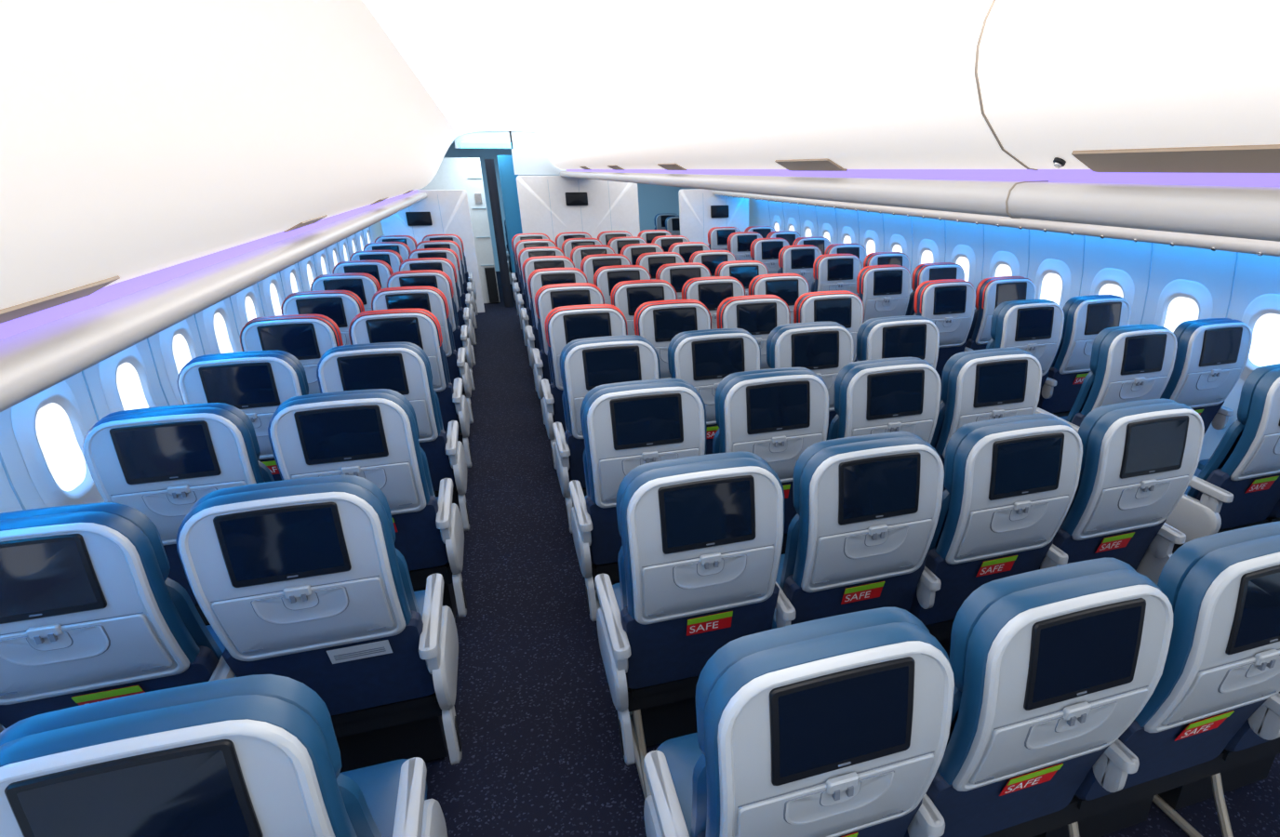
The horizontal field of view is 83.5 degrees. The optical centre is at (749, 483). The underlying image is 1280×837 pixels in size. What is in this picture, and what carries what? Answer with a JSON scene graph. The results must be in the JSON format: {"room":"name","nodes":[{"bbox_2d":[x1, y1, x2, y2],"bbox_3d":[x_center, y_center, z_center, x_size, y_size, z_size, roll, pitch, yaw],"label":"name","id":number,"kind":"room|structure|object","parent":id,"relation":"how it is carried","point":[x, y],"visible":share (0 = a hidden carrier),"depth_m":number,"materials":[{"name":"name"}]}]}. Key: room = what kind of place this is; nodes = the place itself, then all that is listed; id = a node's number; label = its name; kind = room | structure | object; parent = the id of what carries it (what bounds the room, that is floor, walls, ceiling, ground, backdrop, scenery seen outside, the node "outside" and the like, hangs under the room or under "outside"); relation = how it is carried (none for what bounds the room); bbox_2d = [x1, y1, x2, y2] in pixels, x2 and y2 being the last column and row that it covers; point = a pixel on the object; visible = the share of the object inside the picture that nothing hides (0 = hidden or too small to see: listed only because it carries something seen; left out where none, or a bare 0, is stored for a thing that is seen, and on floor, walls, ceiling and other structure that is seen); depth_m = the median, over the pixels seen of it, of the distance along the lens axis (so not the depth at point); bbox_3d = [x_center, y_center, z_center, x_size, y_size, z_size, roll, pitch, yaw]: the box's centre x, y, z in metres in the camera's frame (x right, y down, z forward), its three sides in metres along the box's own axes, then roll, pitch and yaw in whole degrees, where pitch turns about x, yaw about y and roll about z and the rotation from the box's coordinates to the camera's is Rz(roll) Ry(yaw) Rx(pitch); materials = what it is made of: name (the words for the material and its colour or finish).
{"room":"aircraft cabin","nodes":[
{"label":"aircraft cabin","id":0,"kind":"room"},
{"bbox_2d":[0,221,383,729],"bbox_3d":[-3.566,-1.533,6.017,0.185,1.660,17.100,-8,25,-17],"label":"wall","id":1,"kind":"structure","parent":0,"point":[20,478],"depth_m":2.63,"materials":[{"name":"plastic"}]},
{"bbox_2d":[11,380,101,507],"bbox_3d":[-2.297,-0.120,2.366,0.028,0.490,0.380,-8,25,-17],"label":"window","id":2,"kind":"structure","parent":1,"relation":"in","point":[49,430],"depth_m":2.33,"materials":[{"name":"white"}]},
{"bbox_2d":[98,345,158,413],"bbox_3d":[-2.483,-0.339,2.858,0.028,0.490,0.380,-8,25,-17],"label":"window","id":3,"kind":"structure","parent":1,"relation":"in","point":[125,381],"depth_m":2.82,"materials":[{"name":"white"}]},
{"bbox_2d":[159,320,198,404],"bbox_3d":[-2.669,-0.557,3.351,0.028,0.490,0.380,-8,25,-17],"label":"window","id":4,"kind":"structure","parent":1,"relation":"in","point":[177,343],"depth_m":3.26,"materials":[{"name":"white"}]},
{"bbox_2d":[0,228,372,510],"bbox_3d":[-3.060,-0.940,4.683,0.189,1.660,10.266,-8,25,-17],"label":"panel seams","id":5,"kind":"object","parent":1,"relation":"attached to","point":[83,372],"visible":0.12,"depth_m":3.07,"materials":[{"name":"blue"}]},
{"bbox_2d":[202,300,238,354],"bbox_3d":[-2.855,-0.776,3.843,0.028,0.490,0.380,-8,25,-17],"label":"window","id":6,"kind":"structure","parent":1,"relation":"in","point":[218,326],"depth_m":3.81,"materials":[{"name":"white"}]},
{"bbox_2d":[0,0,458,412],"bbox_3d":[-2.291,-1.698,3.763,1.164,0.748,12.500,-8,25,-17],"label":"bin","id":7,"kind":"object","parent":1,"relation":"attached to","point":[162,161],"visible":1,"depth_m":1.37,"materials":[{"name":"grey"}]},
{"bbox_2d":[236,285,260,327],"bbox_3d":[-3.041,-0.994,4.336,0.028,0.490,0.380,-8,25,-17],"label":"window","id":8,"kind":"structure","parent":1,"relation":"in","point":[247,304],"depth_m":4.27,"materials":[{"name":"white"}]},
{"bbox_2d":[263,274,282,316],"bbox_3d":[-3.227,-1.213,4.828,0.028,0.490,0.380,-8,25,-17],"label":"window","id":9,"kind":"structure","parent":1,"relation":"in","point":[272,290],"depth_m":4.79,"materials":[{"name":"white"}]},
{"bbox_2d":[443,143,680,271],"bbox_3d":[-3.912,-5.502,14.050,5.400,2.400,0.050,-8,25,-17],"label":"wall","id":10,"kind":"structure","parent":0,"point":[653,200],"depth_m":14.44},
{"bbox_2d":[380,175,748,312],"bbox_3d":[-2.431,-3.449,10.176,5.110,1.790,0.085,-8,25,-17],"label":"wall","id":11,"kind":"structure","parent":0,"point":[551,206],"depth_m":9.93,"materials":[{"name":"plastic"}]},
{"bbox_2d":[453,130,566,174],"bbox_3d":[-2.413,-4.567,9.724,3.050,0.600,0.080,-8,25,-17],"label":"trim header","id":12,"kind":"object","parent":11,"relation":"attached to","point":[529,149],"visible":0.36,"depth_m":9.49,"materials":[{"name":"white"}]},
{"bbox_2d":[362,0,853,135],"bbox_3d":[-0.362,-2.342,4.206,2.917,0.070,12.500,-8,25,-17],"label":"ceiling","id":13,"kind":"structure","parent":0,"point":[551,67],"depth_m":2.82,"materials":[{"name":"white"}]},
{"bbox_2d":[547,0,1279,241],"bbox_3d":[-0.362,-2.090,4.318,0.723,0.504,12.500,-8,25,-17],"label":"bin","id":14,"kind":"object","parent":13,"relation":"attached to","point":[1164,115],"visible":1,"depth_m":1.33,"materials":[{"name":"white plastic"}]},
{"bbox_2d":[425,271,1279,836],"bbox_3d":[-1.113,-1.095,7.138,5.500,0.050,17.100,-8,25,-17],"label":"floor","id":15,"kind":"structure","parent":0,"point":[537,714],"depth_m":2.85,"materials":[{"name":"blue carpet"}]},
{"bbox_2d":[0,502,236,733],"bbox_3d":[-1.737,0.523,2.017,0.536,1.151,0.670,-8,25,-17],"label":"passenger seat","id":16,"kind":"object","parent":15,"relation":"on","point":[91,611],"visible":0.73,"depth_m":1.67,"materials":[{"name":"grey plastic"}]},
{"bbox_2d":[82,402,274,626],"bbox_3d":[-2.010,0.203,2.738,0.536,1.151,0.670,-8,25,-17],"label":"passenger seat","id":17,"kind":"object","parent":15,"relation":"on","point":[158,462],"visible":0.51,"depth_m":2.33,"materials":[{"name":"grey plastic"}]},
{"bbox_2d":[0,674,447,836],"bbox_3d":[-0.960,0.777,1.445,0.566,1.151,0.670,-8,25,-17],"label":"passenger seat","id":18,"kind":"object","parent":15,"relation":"on","point":[255,755],"visible":1,"depth_m":1.03,"materials":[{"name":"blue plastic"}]},
{"bbox_2d":[177,350,308,481],"bbox_3d":[-2.274,-0.107,3.438,0.536,1.151,0.670,-8,25,-17],"label":"passenger seat","id":19,"kind":"object","parent":15,"relation":"on","point":[256,382],"visible":0.34,"depth_m":3.02,"materials":[{"name":"grey plastic"}]},
{"bbox_2d":[240,314,343,394],"bbox_3d":[-2.563,-0.448,4.204,0.536,1.153,0.670,-8,25,-17],"label":"passenger seat","id":20,"kind":"object","parent":15,"relation":"on","point":[307,338],"visible":0.29,"depth_m":3.78,"materials":[{"name":"grey plastic"}]},
{"bbox_2d":[175,474,461,773],"bbox_3d":[-1.236,0.453,2.175,0.566,1.151,0.670,-8,25,-17],"label":"passenger seat","id":21,"kind":"object","parent":15,"relation":"on","point":[306,581],"visible":0.94,"depth_m":1.85,"materials":[{"name":"grey plastic"}]},
{"bbox_2d":[280,290,364,346],"bbox_3d":[-2.853,-0.788,4.970,0.536,1.153,0.670,-8,25,-17],"label":"passenger seat","id":22,"kind":"object","parent":15,"relation":"on","point":[340,306],"visible":0.26,"depth_m":4.54,"materials":[{"name":"grey plastic"}]},
{"bbox_2d":[310,272,380,311],"bbox_3d":[-3.143,-1.129,5.737,0.536,1.153,0.670,-8,25,-17],"label":"passenger seat","id":23,"kind":"object","parent":15,"relation":"on","point":[365,286],"visible":0.16,"depth_m":5.31,"materials":[{"name":"grey plastic"}]},
{"bbox_2d":[333,259,393,289],"bbox_3d":[-3.432,-1.469,6.503,0.536,1.153,0.670,-8,25,-17],"label":"passenger seat","id":24,"kind":"object","parent":15,"relation":"on","point":[381,271],"visible":0.12,"depth_m":6.08,"materials":[{"name":"grey plastic"}]},
{"bbox_2d":[267,388,466,621],"bbox_3d":[-1.509,0.133,2.897,0.566,1.151,0.670,-8,25,-17],"label":"passenger seat","id":25,"kind":"object","parent":15,"relation":"on","point":[373,435],"visible":0.61,"depth_m":2.53,"materials":[{"name":"grey plastic"}]},
{"bbox_2d":[349,250,402,273],"bbox_3d":[-3.721,-1.809,7.269,0.536,1.153,0.670,-8,25,-17],"label":"passenger seat","id":26,"kind":"object","parent":15,"relation":"on","point":[392,258],"visible":0.17,"depth_m":6.84,"materials":[{"name":"grey plastic"}]},
{"bbox_2d":[316,342,469,531],"bbox_3d":[-1.773,-0.178,3.596,0.566,1.151,0.670,-8,25,-17],"label":"passenger seat","id":27,"kind":"object","parent":15,"relation":"on","point":[404,368],"visible":0.4,"depth_m":3.22,"materials":[{"name":"grey plastic"}]},
{"bbox_2d":[348,308,472,467],"bbox_3d":[-2.062,-0.519,4.362,0.566,1.153,0.670,-8,25,-17],"label":"passenger seat","id":28,"kind":"object","parent":15,"relation":"on","point":[420,327],"visible":0.38,"depth_m":3.99,"materials":[{"name":"grey plastic"}]},
{"bbox_2d":[371,286,473,423],"bbox_3d":[-2.352,-0.859,5.128,0.566,1.153,0.670,-8,25,-17],"label":"passenger seat","id":29,"kind":"object","parent":15,"relation":"on","point":[431,299],"visible":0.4,"depth_m":4.75,"materials":[{"name":"grey plastic"}]},
{"bbox_2d":[386,269,474,390],"bbox_3d":[-2.642,-1.199,5.895,0.566,1.153,0.670,-8,25,-17],"label":"passenger seat","id":30,"kind":"object","parent":15,"relation":"on","point":[440,280],"visible":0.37,"depth_m":5.52,"materials":[{"name":"grey plastic"}]},
{"bbox_2d":[399,257,475,365],"bbox_3d":[-2.931,-1.539,6.661,0.566,1.153,0.670,-8,25,-17],"label":"passenger seat","id":31,"kind":"object","parent":15,"relation":"on","point":[443,264],"visible":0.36,"depth_m":6.29,"materials":[{"name":"grey plastic"}]},
{"bbox_2d":[408,248,476,345],"bbox_3d":[-3.220,-1.879,7.427,0.566,1.153,0.670,-8,25,-17],"label":"passenger seat","id":32,"kind":"object","parent":15,"relation":"on","point":[446,253],"visible":0.26,"depth_m":7.06,"materials":[{"name":"grey plastic"}]},
{"bbox_2d":[415,240,477,329],"bbox_3d":[-3.510,-2.219,8.193,0.566,1.153,0.670,-8,25,-17],"label":"passenger seat","id":33,"kind":"object","parent":15,"relation":"on","point":[442,244],"visible":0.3,"depth_m":7.83,"materials":[{"name":"grey plastic"}]},
{"bbox_2d":[421,234,477,315],"bbox_3d":[-3.800,-2.559,8.960,0.566,1.153,0.670,-8,25,-17],"label":"passenger seat","id":34,"kind":"object","parent":15,"relation":"on","point":[431,237],"visible":0.21,"depth_m":8.59,"materials":[{"name":"grey plastic"}]},
{"bbox_2d":[418,157,499,303],"bbox_3d":[-4.494,-3.735,10.534,1.180,2.020,0.800,-8,25,-17],"label":"wall","id":35,"kind":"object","parent":15,"relation":"on","point":[453,173],"visible":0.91,"depth_m":10.23,"materials":[{"name":"plastic"}]},
{"bbox_2d":[484,159,513,307],"bbox_3d":[-3.578,-3.532,10.102,0.124,2.000,0.100,-8,25,-17],"label":"curtain","id":36,"kind":"object","parent":15,"relation":"on","point":[489,164],"visible":1,"depth_m":10.05,"materials":[{"name":"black fabric"}]},
{"bbox_2d":[496,155,522,273],"bbox_3d":[-3.481,-3.740,10.509,0.240,2.050,0.700,-8,25,-17],"label":"closet","id":37,"kind":"object","parent":15,"relation":"on","point":[505,164],"visible":0.43,"depth_m":10.03,"materials":[{"name":"blue"}]},
{"bbox_2d":[513,239,557,329],"bbox_3d":[-2.484,-2.275,8.319,0.545,1.153,0.670,-8,25,-17],"label":"passenger seat","id":38,"kind":"object","parent":15,"relation":"on","point":[532,243],"visible":0.26,"depth_m":7.89,"materials":[{"name":"grey plastic"}]},
{"bbox_2d":[517,246,565,346],"bbox_3d":[-2.195,-1.934,7.552,0.545,1.153,0.670,-8,25,-17],"label":"passenger seat","id":39,"kind":"object","parent":15,"relation":"on","point":[526,253],"visible":0.27,"depth_m":7.12,"materials":[{"name":"grey plastic"}]},
{"bbox_2d":[520,255,574,366],"bbox_3d":[-1.905,-1.594,6.786,0.545,1.153,0.670,-8,25,-17],"label":"passenger seat","id":40,"kind":"object","parent":15,"relation":"on","point":[530,264],"visible":0.31,"depth_m":6.36,"materials":[{"name":"grey plastic"}]},
{"bbox_2d":[525,267,587,391],"bbox_3d":[-1.616,-1.254,6.020,0.545,1.153,0.670,-8,25,-17],"label":"passenger seat","id":41,"kind":"object","parent":15,"relation":"on","point":[538,278],"visible":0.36,"depth_m":5.59,"materials":[{"name":"grey plastic"}]},
{"bbox_2d":[532,282,604,425],"bbox_3d":[-1.326,-0.914,5.253,0.545,1.153,0.670,-8,25,-17],"label":"passenger seat","id":42,"kind":"object","parent":15,"relation":"on","point":[548,298],"visible":0.32,"depth_m":4.83,"materials":[{"name":"grey plastic"}]},
{"bbox_2d":[540,304,627,469],"bbox_3d":[-1.037,-0.574,4.487,0.545,1.153,0.670,-8,25,-17],"label":"passenger seat","id":43,"kind":"object","parent":15,"relation":"on","point":[564,325],"visible":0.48,"depth_m":4.07,"materials":[{"name":"grey plastic"}]},
{"bbox_2d":[570,244,615,269],"bbox_3d":[-1.704,-2.003,7.707,0.536,1.153,0.670,-8,25,-17],"label":"passenger seat","id":44,"kind":"object","parent":15,"relation":"on","point":[579,253],"visible":0.09,"depth_m":7.24,"materials":[{"name":"grey plastic"}]},
{"bbox_2d":[580,253,631,284],"bbox_3d":[-1.414,-1.663,6.941,0.536,1.153,0.670,-8,25,-17],"label":"passenger seat","id":45,"kind":"object","parent":15,"relation":"on","point":[590,264],"visible":0.08,"depth_m":6.48,"materials":[{"name":"grey plastic"}]},
{"bbox_2d":[552,334,660,533],"bbox_3d":[-0.747,-0.233,3.721,0.545,1.151,0.670,-8,25,-17],"label":"passenger seat","id":46,"kind":"object","parent":15,"relation":"on","point":[587,364],"visible":0.45,"depth_m":3.31,"materials":[{"name":"grey plastic"}]},
{"bbox_2d":[593,265,651,304],"bbox_3d":[-1.125,-1.323,6.175,0.536,1.153,0.670,-8,25,-17],"label":"passenger seat","id":47,"kind":"object","parent":15,"relation":"on","point":[606,277],"visible":0.16,"depth_m":5.72,"materials":[{"name":"grey plastic"}]},
{"bbox_2d":[568,378,706,621],"bbox_3d":[-0.483,0.077,3.022,0.545,1.151,0.670,-8,25,-17],"label":"passenger seat","id":48,"kind":"object","parent":15,"relation":"on","point":[626,426],"visible":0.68,"depth_m":2.63,"materials":[{"name":"grey plastic"}]},
{"bbox_2d":[620,243,664,265],"bbox_3d":[-1.217,-2.071,7.861,0.536,1.153,0.670,-8,25,-17],"label":"passenger seat","id":49,"kind":"object","parent":15,"relation":"on","point":[633,251],"visible":0.16,"depth_m":7.40,"materials":[{"name":"grey plastic"}]},
{"bbox_2d":[610,280,677,335],"bbox_3d":[-0.835,-0.983,5.409,0.536,1.153,0.670,-8,25,-17],"label":"passenger seat","id":50,"kind":"object","parent":15,"relation":"on","point":[627,296],"visible":0.25,"depth_m":4.96,"materials":[{"name":"grey plastic"}]},
{"bbox_2d":[636,252,684,279],"bbox_3d":[-0.927,-1.731,7.095,0.536,1.153,0.670,-8,25,-17],"label":"passenger seat","id":51,"kind":"object","parent":15,"relation":"on","point":[652,261],"visible":0.17,"depth_m":6.64,"materials":[{"name":"grey plastic"}]},
{"bbox_2d":[633,299,711,378],"bbox_3d":[-0.545,-0.643,4.642,0.536,1.153,0.670,-8,25,-17],"label":"passenger seat","id":52,"kind":"object","parent":15,"relation":"on","point":[659,322],"visible":0.33,"depth_m":4.21,"materials":[{"name":"grey plastic"}]},
{"bbox_2d":[655,262,711,299],"bbox_3d":[-0.638,-1.391,6.329,0.536,1.153,0.670,-8,25,-17],"label":"passenger seat","id":53,"kind":"object","parent":15,"relation":"on","point":[676,274],"visible":0.15,"depth_m":5.88,"materials":[{"name":"grey plastic"}]},
{"bbox_2d":[594,451,784,799],"bbox_3d":[-0.219,0.388,2.322,0.545,1.151,0.670,-8,25,-17],"label":"passenger seat","id":54,"kind":"object","parent":15,"relation":"on","point":[700,553],"visible":0.98,"depth_m":1.99,"materials":[{"name":"grey plastic"}]},
{"bbox_2d":[689,250,736,276],"bbox_3d":[-0.426,-1.802,7.253,0.566,1.153,0.670,-8,25,-17],"label":"passenger seat","id":55,"kind":"object","parent":15,"relation":"on","point":[711,259],"visible":0.16,"depth_m":6.80,"materials":[{"name":"grey plastic"}]},
{"bbox_2d":[681,276,745,329],"bbox_3d":[-0.348,-1.051,5.562,0.536,1.153,0.670,-8,25,-17],"label":"passenger seat","id":56,"kind":"object","parent":15,"relation":"on","point":[711,291],"visible":0.32,"depth_m":5.12,"materials":[{"name":"grey plastic"}]},
{"bbox_2d":[667,328,760,454],"bbox_3d":[-0.256,-0.302,3.877,0.536,1.151,0.670,-8,25,-17],"label":"passenger seat","id":57,"kind":"object","parent":15,"relation":"on","point":[702,358],"visible":0.34,"depth_m":3.45,"materials":[{"name":"grey plastic"}]},
{"bbox_2d":[707,226,740,251],"bbox_3d":[-0.428,-3.031,10.024,0.545,1.153,0.670,-8,25,-17],"label":"passenger seat","id":58,"kind":"object","parent":15,"relation":"on","point":[717,236],"visible":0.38,"depth_m":9.58,"materials":[{"name":"grey plastic"}]},
{"bbox_2d":[715,260,768,295],"bbox_3d":[-0.137,-1.462,6.487,0.566,1.153,0.670,-8,25,-17],"label":"passenger seat","id":59,"kind":"object","parent":15,"relation":"on","point":[744,272],"visible":0.22,"depth_m":6.04,"materials":[{"name":"grey plastic"}]},
{"bbox_2d":[727,231,762,260],"bbox_3d":[-0.139,-2.691,9.257,0.545,1.153,0.670,-8,25,-17],"label":"passenger seat","id":60,"kind":"object","parent":15,"relation":"on","point":[739,244],"visible":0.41,"depth_m":8.82,"materials":[{"name":"grey plastic"}]},
{"bbox_2d":[716,294,790,369],"bbox_3d":[-0.059,-0.711,4.796,0.536,1.153,0.670,-8,25,-17],"label":"passenger seat","id":61,"kind":"object","parent":15,"relation":"on","point":[759,315],"visible":0.33,"depth_m":4.36,"materials":[{"name":"grey plastic"}]},
{"bbox_2d":[750,238,789,274],"bbox_3d":[0.151,-2.351,8.491,0.545,1.153,0.670,-8,25,-17],"label":"passenger seat","id":62,"kind":"object","parent":15,"relation":"on","point":[764,250],"visible":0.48,"depth_m":8.06,"materials":[{"name":"grey plastic"}]},
{"bbox_2d":[712,367,829,554],"bbox_3d":[0.008,0.009,3.177,0.536,1.151,0.670,-8,25,-17],"label":"passenger seat","id":63,"kind":"object","parent":15,"relation":"on","point":[774,415],"visible":0.54,"depth_m":2.76,"materials":[{"name":"grey plastic"}]},
{"bbox_2d":[748,273,809,323],"bbox_3d":[0.153,-1.121,5.720,0.566,1.153,0.670,-8,25,-17],"label":"passenger seat","id":64,"kind":"object","parent":15,"relation":"on","point":[789,287],"visible":0.13,"depth_m":5.28,"materials":[{"name":"grey plastic"}]},
{"bbox_2d":[643,607,954,836],"bbox_3d":[0.050,0.703,1.612,0.545,1.151,0.670,-8,25,-17],"label":"passenger seat","id":65,"kind":"object","parent":15,"relation":"on","point":[838,726],"visible":1,"depth_m":1.20,"materials":[{"name":"grey plastic"}]},
{"bbox_2d":[777,244,822,292],"bbox_3d":[0.440,-2.011,7.725,0.545,1.153,0.670,-8,25,-17],"label":"passenger seat","id":66,"kind":"object","parent":15,"relation":"on","point":[799,260],"visible":0.38,"depth_m":7.30,"materials":[{"name":"grey plastic"}]},
{"bbox_2d":[766,321,853,440],"bbox_3d":[0.231,-0.370,4.030,0.536,1.151,0.670,-8,25,-17],"label":"passenger seat","id":67,"kind":"object","parent":15,"relation":"on","point":[823,348],"visible":0.31,"depth_m":3.60,"materials":[{"name":"grey plastic"}]},
{"bbox_2d":[793,290,864,361],"bbox_3d":[0.442,-0.781,4.954,0.566,1.153,0.670,-8,25,-17],"label":"passenger seat","id":68,"kind":"object","parent":15,"relation":"on","point":[845,308],"visible":0.24,"depth_m":4.51,"materials":[{"name":"grey plastic"}]},
{"bbox_2d":[811,253,861,294],"bbox_3d":[0.730,-1.671,6.959,0.545,1.153,0.670,-8,25,-17],"label":"passenger seat","id":69,"kind":"object","parent":15,"relation":"on","point":[831,272],"visible":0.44,"depth_m":6.54,"materials":[{"name":"grey plastic"}]},
{"bbox_2d":[772,431,944,629],"bbox_3d":[0.273,0.319,2.477,0.536,1.151,0.670,-8,25,-17],"label":"passenger seat","id":70,"kind":"object","parent":15,"relation":"on","point":[868,507],"visible":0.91,"depth_m":2.09,"materials":[{"name":"grey plastic"}]},
{"bbox_2d":[856,265,911,359],"bbox_3d":[1.019,-1.331,6.192,0.545,1.153,0.670,-8,25,-17],"label":"passenger seat","id":71,"kind":"object","parent":15,"relation":"on","point":[883,290],"visible":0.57,"depth_m":5.79,"materials":[{"name":"grey plastic"}]},
{"bbox_2d":[827,357,941,444],"bbox_3d":[0.495,-0.060,3.330,0.536,1.151,0.670,-8,25,-17],"label":"passenger seat","id":72,"kind":"object","parent":15,"relation":"on","point":[897,393],"visible":0.42,"depth_m":2.90,"materials":[{"name":"grey plastic"}]},
{"bbox_2d":[863,252,909,271],"bbox_3d":[1.232,-1.741,7.117,0.557,1.153,0.670,-8,25,-17],"label":"passenger seat","id":73,"kind":"object","parent":15,"relation":"on","point":[900,259],"visible":0.21,"depth_m":6.67,"materials":[{"name":"grey plastic"}]},
{"bbox_2d":[856,315,939,369],"bbox_3d":[0.732,-0.440,4.188,0.566,1.151,0.670,-8,25,-17],"label":"passenger seat","id":74,"kind":"object","parent":15,"relation":"on","point":[903,336],"visible":0.19,"depth_m":3.74,"materials":[{"name":"grey plastic"}]},
{"bbox_2d":[905,262,964,315],"bbox_3d":[1.521,-1.401,6.351,0.557,1.153,0.670,-8,25,-17],"label":"passenger seat","id":75,"kind":"object","parent":15,"relation":"on","point":[934,271],"visible":0.17,"depth_m":5.91,"materials":[{"name":"grey plastic"}]},
{"bbox_2d":[913,279,975,383],"bbox_3d":[1.309,-0.991,5.426,0.545,1.153,0.670,-8,25,-17],"label":"passenger seat","id":76,"kind":"object","parent":15,"relation":"on","point":[950,304],"visible":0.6,"depth_m":5.03,"materials":[{"name":"grey plastic"}]},
{"bbox_2d":[930,347,1041,493],"bbox_3d":[0.996,-0.130,3.488,0.566,1.151,0.670,-8,25,-17],"label":"passenger seat","id":77,"kind":"object","parent":15,"relation":"on","point":[978,385],"visible":0.42,"depth_m":3.06,"materials":[{"name":"grey plastic"}]},
{"bbox_2d":[908,413,1082,659],"bbox_3d":[0.759,0.251,2.631,0.536,1.151,0.670,-8,25,-17],"label":"passenger seat","id":78,"kind":"object","parent":15,"relation":"on","point":[1010,484],"visible":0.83,"depth_m":2.25,"materials":[{"name":"grey plastic"}]},
{"bbox_2d":[963,276,1035,351],"bbox_3d":[1.810,-1.061,5.585,0.557,1.153,0.670,-8,25,-17],"label":"passenger seat","id":79,"kind":"object","parent":15,"relation":"on","point":[991,292],"visible":0.3,"depth_m":5.16,"materials":[{"name":"grey plastic"}]},
{"bbox_2d":[939,299,1064,404],"bbox_3d":[1.598,-0.650,4.660,0.545,1.151,0.670,-8,25,-17],"label":"passenger seat","id":80,"kind":"object","parent":15,"relation":"on","point":[1034,326],"visible":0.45,"depth_m":4.24,"materials":[{"name":"grey plastic"}]},
{"bbox_2d":[904,557,1173,836],"bbox_3d":[0.537,0.630,1.777,0.536,1.151,0.670,-8,25,-17],"label":"passenger seat","id":81,"kind":"object","parent":15,"relation":"on","point":[1051,666],"visible":0.88,"depth_m":1.38,"materials":[{"name":"grey plastic"}]},
{"bbox_2d":[1037,294,1131,416],"bbox_3d":[2.100,-0.720,4.819,0.557,1.151,0.670,-8,25,-17],"label":"passenger seat","id":82,"kind":"object","parent":15,"relation":"on","point":[1085,316],"visible":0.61,"depth_m":4.43,"materials":[{"name":"grey plastic"}]},
{"bbox_2d":[1034,324,1177,432],"bbox_3d":[1.863,-0.339,3.961,0.545,1.151,0.670,-8,25,-17],"label":"passenger seat","id":83,"kind":"object","parent":15,"relation":"on","point":[1134,362],"visible":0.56,"depth_m":3.56,"materials":[{"name":"grey plastic"}]},
{"bbox_2d":[1038,398,1204,585],"bbox_3d":[1.260,0.181,2.789,0.566,1.151,0.670,-8,25,-17],"label":"passenger seat","id":84,"kind":"object","parent":15,"relation":"on","point":[1140,459],"visible":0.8,"depth_m":2.40,"materials":[{"name":"grey plastic"}]},
{"bbox_2d":[1033,520,1279,836],"bbox_3d":[1.024,0.562,1.931,0.536,1.151,0.670,-8,25,-17],"label":"passenger seat","id":85,"kind":"object","parent":15,"relation":"on","point":[1222,590],"visible":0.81,"depth_m":1.55,"materials":[{"name":"leather"}]},
{"bbox_2d":[1160,318,1252,435],"bbox_3d":[2.364,-0.410,4.119,0.557,1.151,0.670,-8,25,-17],"label":"passenger seat","id":86,"kind":"object","parent":15,"relation":"on","point":[1212,354],"visible":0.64,"depth_m":3.72,"materials":[{"name":"grey plastic"}]},
{"bbox_2d":[1152,692,1279,836],"bbox_3d":[1.525,0.491,2.089,0.566,1.151,0.670,-8,25,-17],"label":"passenger seat","id":87,"kind":"object","parent":15,"relation":"on","point":[1247,758],"visible":0.23,"depth_m":2.06,"materials":[{"name":"grey plastic"}]},
{"bbox_2d":[1165,363,1279,554],"bbox_3d":[2.127,-0.029,3.261,0.545,1.151,0.670,-8,25,-17],"label":"passenger seat","id":88,"kind":"object","parent":15,"relation":"on","point":[1238,486],"visible":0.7,"depth_m":2.98,"materials":[{"name":"grey plastic"}]},
{"bbox_2d":[680,186,1279,462],"bbox_3d":[1.340,-2.220,7.565,0.185,1.660,17.100,-8,25,-17],"label":"wall","id":89,"kind":"structure","parent":0,"point":[1255,276],"depth_m":4.92,"materials":[{"name":"plastic"}]},
{"bbox_2d":[950,244,975,286],"bbox_3d":[1.876,-1.859,6.284,0.028,0.490,0.380,-8,25,-17],"label":"window","id":90,"kind":"structure","parent":89,"relation":"in","point":[963,255],"depth_m":6.19,"materials":[{"name":"white"}]},
{"bbox_2d":[712,190,1279,256],"bbox_3d":[1.567,-2.237,4.981,1.164,0.752,12.500,-8,25,-17],"label":"light strip","id":91,"kind":"object","parent":89,"relation":"attached to","point":[1260,247],"visible":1,"depth_m":4.13,"materials":[{"name":"grey"}]},
{"bbox_2d":[767,201,1238,324],"bbox_3d":[1.895,-1.566,6.092,0.189,1.660,10.266,-8,25,-17],"label":"panel seams","id":92,"kind":"object","parent":89,"relation":"attached to","point":[767,202],"visible":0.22,"depth_m":5.36,"materials":[{"name":"blue"}]},
{"bbox_2d":[988,251,1019,277],"bbox_3d":[2.062,-1.641,5.792,0.028,0.490,0.380,-8,25,-17],"label":"window","id":93,"kind":"structure","parent":89,"relation":"in","point":[1004,263],"depth_m":5.73,"materials":[{"name":"white"}]},
{"bbox_2d":[1034,258,1071,308],"bbox_3d":[2.248,-1.422,5.300,0.028,0.490,0.380,-8,25,-17],"label":"window","id":94,"kind":"structure","parent":89,"relation":"in","point":[1053,278],"depth_m":5.25,"materials":[{"name":"white"}]},
{"bbox_2d":[1089,267,1134,315],"bbox_3d":[2.434,-1.204,4.807,0.028,0.490,0.380,-8,25,-17],"label":"window","id":95,"kind":"structure","parent":89,"relation":"in","point":[1108,281],"depth_m":4.73,"materials":[{"name":"white"}]},
{"bbox_2d":[1153,279,1213,332],"bbox_3d":[2.620,-0.985,4.315,0.028,0.490,0.380,-8,25,-17],"label":"window","id":96,"kind":"structure","parent":89,"relation":"in","point":[1180,300],"depth_m":4.28,"materials":[{"name":"white"}]},
{"bbox_2d":[1240,293,1279,381],"bbox_3d":[2.806,-0.766,3.822,0.028,0.490,0.380,-8,25,-17],"label":"window","id":97,"kind":"structure","parent":89,"relation":"in","point":[1261,315],"depth_m":3.85,"materials":[{"name":"white"}]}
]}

